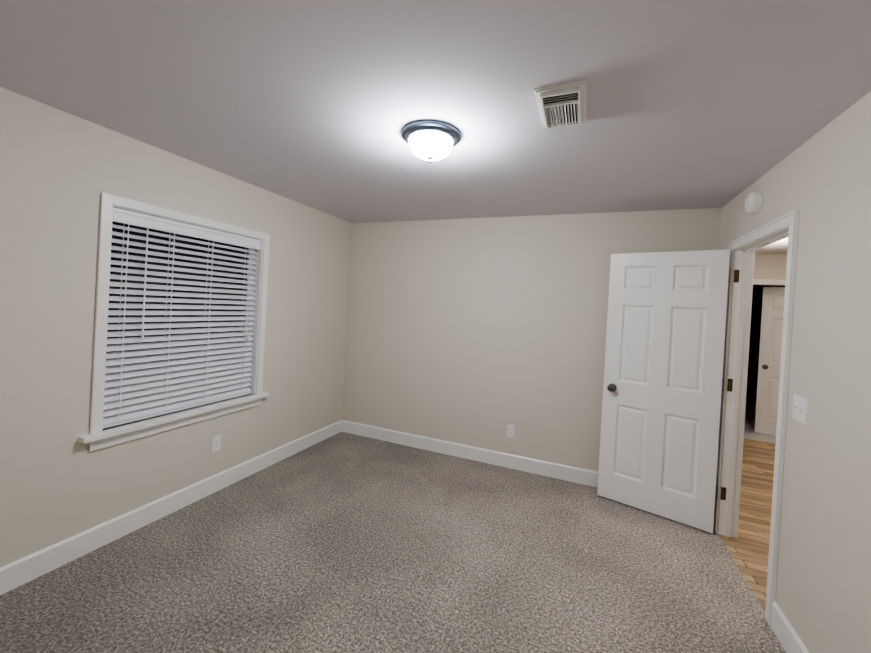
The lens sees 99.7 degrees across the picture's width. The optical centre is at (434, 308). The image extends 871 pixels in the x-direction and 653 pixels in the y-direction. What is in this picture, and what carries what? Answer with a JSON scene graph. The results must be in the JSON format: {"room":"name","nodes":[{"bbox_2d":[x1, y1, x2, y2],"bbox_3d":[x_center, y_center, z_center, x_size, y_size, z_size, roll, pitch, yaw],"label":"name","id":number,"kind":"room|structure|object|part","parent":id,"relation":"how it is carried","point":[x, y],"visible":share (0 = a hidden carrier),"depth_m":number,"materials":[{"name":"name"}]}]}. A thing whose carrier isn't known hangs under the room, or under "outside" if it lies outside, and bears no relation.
{"room":"empty bedroom","nodes":[
{"label":"empty bedroom","id":0,"kind":"room"},
{"bbox_2d":[0,87,351,566],"bbox_3d":[-1.807,0.141,2.612,0.140,2.540,4.009,3,0,22],"label":"wall","id":1,"kind":"structure","parent":0,"point":[60,171],"depth_m":2.08,"materials":[{"name":"beige paint"}]},
{"bbox_2d":[0,420,343,594],"bbox_3d":[-1.801,1.347,2.591,0.015,0.132,3.729,3,0,22],"label":"baseboard","id":2,"kind":"structure","parent":1,"relation":"attached to","point":[21,571],"depth_m":2.34,"materials":[{"name":"white paint"}]},
{"bbox_2d":[78,192,269,451],"bbox_3d":[-1.751,0.084,2.657,0.202,1.479,1.286,3,0,22],"label":"window","id":3,"kind":"structure","parent":1,"relation":"in","point":[96,438],"depth_m":2.50,"materials":[{"name":"white paint"}]},
{"bbox_3d":[-1.819,0.060,2.691,0.040,1.318,1.074,3,0,22],"label":"window sash","id":4,"kind":"part","parent":3,"relation":"part of","materials":[{"name":"white plastic"}]},
{"bbox_2d":[103,207,260,428],"bbox_3d":[-1.749,0.064,2.662,0.076,1.313,1.066,3,0,22],"label":"window blind","id":5,"kind":"object","parent":3,"relation":"attached to","point":[133,401],"visible":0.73,"depth_m":2.54,"materials":[{"name":"white plastic"}]},
{"bbox_2d":[212,435,220,452],"bbox_3d":[-1.686,1.045,2.838,0.008,0.115,0.070,3,0,22],"label":"electrical outlet","id":6,"kind":"object","parent":1,"relation":"attached to","point":[216,443],"visible":1,"depth_m":2.83,"materials":[{"name":"white plastic"}]},
{"bbox_2d":[0,432,785,652],"bbox_3d":[-0.241,1.533,1.947,3.685,0.060,4.009,3,0,22],"label":"floor carpet","id":7,"kind":"object","parent":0,"point":[342,542],"visible":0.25,"depth_m":2.07,"materials":[{"name":"grey carpet"}]},
{"bbox_2d":[0,0,870,222],"bbox_3d":[-0.040,-0.980,1.902,3.545,0.100,3.729,3,0,22],"label":"ceiling","id":8,"kind":"structure","parent":0,"point":[319,105],"depth_m":1.54,"materials":[{"name":"white paint"}]},
{"bbox_2d":[402,120,460,163],"bbox_3d":[-0.024,-0.851,1.964,0.316,0.156,0.316,3,0,22],"label":"ceiling light","id":9,"kind":"object","parent":8,"relation":"attached to","point":[431,140],"visible":1,"depth_m":1.88,"materials":[{"name":"white glass"}]},
{"bbox_2d":[534,80,586,128],"bbox_3d":[0.560,-0.879,1.622,0.200,0.033,0.326,3,0,22],"label":"ceiling vent","id":10,"kind":"object","parent":8,"relation":"in","point":[562,106],"visible":1,"depth_m":1.58,"materials":[{"name":"white metal"}]},
{"bbox_2d":[342,208,721,471],"bbox_3d":[0.630,0.265,3.700,3.545,2.540,0.140,3,0,22],"label":"wall","id":11,"kind":"structure","parent":0,"point":[479,332],"depth_m":3.64,"materials":[{"name":"beige paint"}]},
{"bbox_2d":[340,420,597,486],"bbox_3d":[0.549,1.467,3.631,3.515,0.132,0.015,3,0,22],"label":"baseboard","id":12,"kind":"structure","parent":11,"relation":"attached to","point":[549,469],"depth_m":3.67,"materials":[{"name":"white paint"}]},
{"bbox_2d":[507,424,514,436],"bbox_3d":[0.733,1.186,3.564,0.070,0.115,0.008,3,0,22],"label":"electrical outlet","id":13,"kind":"object","parent":11,"relation":"attached to","point":[510,430],"visible":1,"depth_m":3.56,"materials":[{"name":"white plastic"}]},
{"bbox_2d":[718,439,775,610],"bbox_3d":[3.381,1.726,2.536,2.575,0.060,4.820,3,0,22],"label":"floor","id":14,"kind":"structure","parent":0,"point":[748,548],"depth_m":2.88,"materials":[{"name":"brown wood"}]},
{"bbox_2d":[744,400,775,442],"bbox_3d":[4.914,1.783,6.133,2.475,0.060,3.000,3,0,22],"label":"floor","id":15,"kind":"structure","parent":0,"point":[749,425],"depth_m":5.34,"materials":[{"name":"white"}]},
{"bbox_2d":[746,285,778,400],"bbox_3d":[5.530,0.503,7.586,2.310,2.540,0.120,3,0,22],"label":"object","id":16,"kind":"structure","parent":0,"point":[754,342],"depth_m":7.21,"materials":[{"name":"black"}]},
{"bbox_2d":[753,254,786,279],"bbox_3d":[4.375,0.461,4.817,2.340,2.540,0.120,3,0,22],"label":"wall","id":17,"kind":"structure","parent":0,"point":[769,266],"depth_m":4.77,"materials":[{"name":"beige paint"}]},
{"bbox_2d":[753,279,785,285],"bbox_3d":[4.582,0.690,4.721,1.084,2.107,0.136,3,0,22],"label":"door frame","id":18,"kind":"structure","parent":17,"relation":"attached to","point":[775,282],"depth_m":4.77,"materials":[{"name":"white paint"}]},
{"bbox_2d":[754,287,784,435],"bbox_3d":[4.832,0.729,4.874,0.808,2.030,0.175,3,1,42],"label":"hall door","id":19,"kind":"structure","parent":17,"relation":"in","point":[769,360],"depth_m":5.06,"materials":[{"name":"white paint"}]},
{"bbox_2d":[755,237,787,253],"bbox_3d":[3.531,-0.790,2.577,2.355,0.100,4.700,3,0,22],"label":"ceiling","id":20,"kind":"structure","parent":0,"point":[779,247],"depth_m":4.43,"materials":[{"name":"white paint"}]},
{"bbox_2d":[719,91,870,652],"bbox_3d":[2.020,0.351,2.295,0.100,2.540,6.340,3,0,22],"label":"wall","id":21,"kind":"structure","parent":0,"point":[820,180],"depth_m":1.55,"materials":[{"name":"beige paint"}]},
{"bbox_2d":[597,249,729,532],"bbox_3d":[1.744,0.575,2.866,0.788,2.030,0.175,3,1,37],"label":"door","id":22,"kind":"structure","parent":21,"relation":"in","point":[663,377],"depth_m":2.83,"materials":[{"name":"white paint"}]},
{"bbox_2d":[745,191,762,213],"bbox_3d":[2.005,-0.668,2.322,0.057,0.140,0.140,3,0,22],"label":"smoke detector","id":23,"kind":"object","parent":21,"relation":"attached to","point":[753,202],"visible":1,"depth_m":2.28,"materials":[{"name":"white plastic"}]},
{"bbox_2d":[713,210,799,625],"bbox_3d":[1.990,0.567,2.253,0.144,2.107,0.919,3,0,22],"label":"door frame","id":24,"kind":"structure","parent":21,"relation":"attached to","point":[790,220],"depth_m":2.60,"materials":[{"name":"white paint"}]},
{"bbox_2d":[721,270,738,499],"bbox_3d":[2.109,0.547,2.627,0.029,1.650,0.001,3,0,22],"label":"jamb hinge leaves","id":25,"kind":"object","parent":24,"relation":"attached to","point":[729,388],"visible":1,"depth_m":2.63,"materials":[{"name":"brown metal"}]},
{"bbox_2d":[770,601,808,652],"bbox_3d":[1.235,1.526,0.705,0.015,0.132,2.495,3,0,22],"label":"baseboard","id":26,"kind":"structure","parent":21,"relation":"attached to","point":[790,641],"depth_m":1.73,"materials":[{"name":"white paint"}]},
{"bbox_2d":[792,395,807,424],"bbox_3d":[1.719,0.475,1.741,0.020,0.115,0.116,3,0,22],"label":"double light switch","id":27,"kind":"object","parent":21,"relation":"attached to","point":[800,407],"visible":1,"depth_m":1.73,"materials":[{"name":"white plastic"}]}
]}

